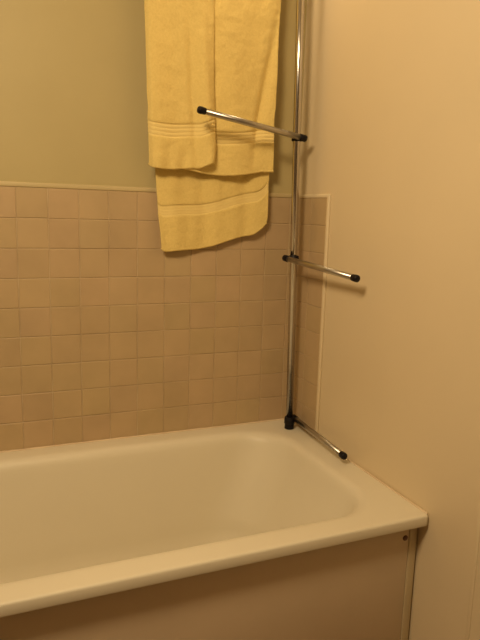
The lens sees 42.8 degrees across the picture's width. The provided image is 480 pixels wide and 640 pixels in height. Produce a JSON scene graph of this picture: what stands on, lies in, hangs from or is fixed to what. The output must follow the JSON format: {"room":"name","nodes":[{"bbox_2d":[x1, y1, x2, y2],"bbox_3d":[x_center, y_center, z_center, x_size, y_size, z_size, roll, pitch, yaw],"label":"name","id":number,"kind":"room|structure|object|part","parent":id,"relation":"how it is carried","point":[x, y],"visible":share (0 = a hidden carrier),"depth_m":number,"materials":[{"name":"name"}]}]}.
{"room":"bathroom","nodes":[
{"label":"bathroom","id":0,"kind":"room"},
{"bbox_2d":[0,0,306,450],"bbox_3d":[-0.785,-0.277,2.033,2.350,2.500,0.108,-3,11,-23],"label":"wall","id":1,"kind":"structure","parent":0,"point":[106,332],"depth_m":2.12,"materials":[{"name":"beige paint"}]},
{"bbox_2d":[0,418,283,452],"bbox_3d":[-0.593,0.443,2.190,1.708,0.010,0.010,-3,11,-23],"label":"trim","id":2,"kind":"structure","parent":1,"relation":"attached to","point":[281,418],"depth_m":2.28,"materials":[{"name":"white plastic"}]},
{"bbox_3d":[-0.159,-1.258,2.028,0.728,0.048,0.072,-3,11,-23],"label":"towel rail","id":3,"kind":"object","parent":1,"relation":"attached to","visible":0},
{"bbox_2d":[144,0,280,251],"bbox_3d":[-0.095,-0.765,2.123,0.505,1.057,0.091,-3,11,-26],"label":"bath towel","id":4,"kind":"object","parent":3,"relation":"hanging from","point":[212,173],"visible":0.95,"depth_m":2.13,"materials":[{"name":"yellow fabric"}]},
{"bbox_3d":[-0.096,-0.770,2.145,0.471,1.054,0.045,-3,11,-23],"label":"panel","id":5,"kind":"part","parent":4,"relation":"part of","materials":[{"name":"yellow fabric"}]},
{"bbox_3d":[-0.029,-0.895,2.128,0.369,0.766,0.040,-3,11,-23],"label":"panel","id":6,"kind":"part","parent":4,"relation":"part of","materials":[{"name":"yellow fabric"}]},
{"bbox_2d":[293,0,479,639],"bbox_3d":[0.801,-0.080,1.185,0.108,2.500,2.750,-3,11,-23],"label":"wall","id":7,"kind":"structure","parent":0,"point":[387,362],"depth_m":1.81,"materials":[{"name":"beige paint"}]},
{"bbox_2d":[295,423,427,514],"bbox_3d":[0.367,0.482,2.137,0.012,0.011,0.856,-3,11,-23],"label":"trim","id":8,"kind":"structure","parent":7,"relation":"attached to","point":[355,464],"depth_m":1.94,"materials":[{"name":"white plastic"}]},
{"bbox_2d":[465,500,479,639],"bbox_3d":[0.609,0.714,1.604,0.003,0.780,0.012,-3,11,-23],"label":"trim","id":9,"kind":"structure","parent":7,"relation":"attached to","point":[477,538],"depth_m":1.59,"materials":[{"name":"beige paint"}]},
{"bbox_3d":[-0.268,1.236,0.972,2.350,0.080,2.950,-3,11,-23],"label":"floor","id":10,"kind":"structure","parent":0,"visible":0},
{"bbox_2d":[0,420,427,639],"bbox_3d":[-0.425,0.773,1.844,1.719,0.520,0.870,-3,11,-23],"label":"bathtub","id":11,"kind":"object","parent":10,"relation":"on","point":[253,531],"visible":0.94,"depth_m":1.92,"materials":[{"name":"ceramic"}]},
{"bbox_3d":[-0.291,0.855,1.493,1.686,0.488,0.012,-3,11,-23],"label":"panel","id":12,"kind":"part","parent":11,"relation":"part of","materials":[{"name":"white plastic"}]},
{"bbox_2d":[197,0,359,459],"bbox_3d":[0.121,-0.506,1.987,0.465,1.980,0.441,-3,11,-23],"label":"pole","id":13,"kind":"object","parent":11,"relation":"on","point":[297,137],"visible":1,"depth_m":2.20,"materials":[{"name":"silver metal"}]},
{"bbox_3d":[0.044,-0.667,2.086,0.391,0.073,0.020,-4,11,-28],"label":"arm","id":14,"kind":"part","parent":13,"relation":"part of","materials":[{"name":"silver metal"}]},
{"bbox_3d":[0.285,0.425,2.239,0.020,0.024,0.371,-2,11,-20],"label":"arm","id":15,"kind":"part","parent":13,"relation":"part of","materials":[{"name":"silver metal"}]},
{"bbox_3d":[0.272,-0.179,2.103,0.020,0.050,0.397,-4,11,-28],"label":"arm","id":16,"kind":"part","parent":13,"relation":"part of","materials":[{"name":"silver metal"}]},
{"bbox_2d":[400,528,416,639],"bbox_3d":[0.498,0.820,1.827,0.028,0.488,0.016,-3,11,-23],"label":"batten","id":17,"kind":"object","parent":10,"relation":"on","point":[412,539],"visible":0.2,"depth_m":1.81,"materials":[{"name":"white wood"}]}
]}

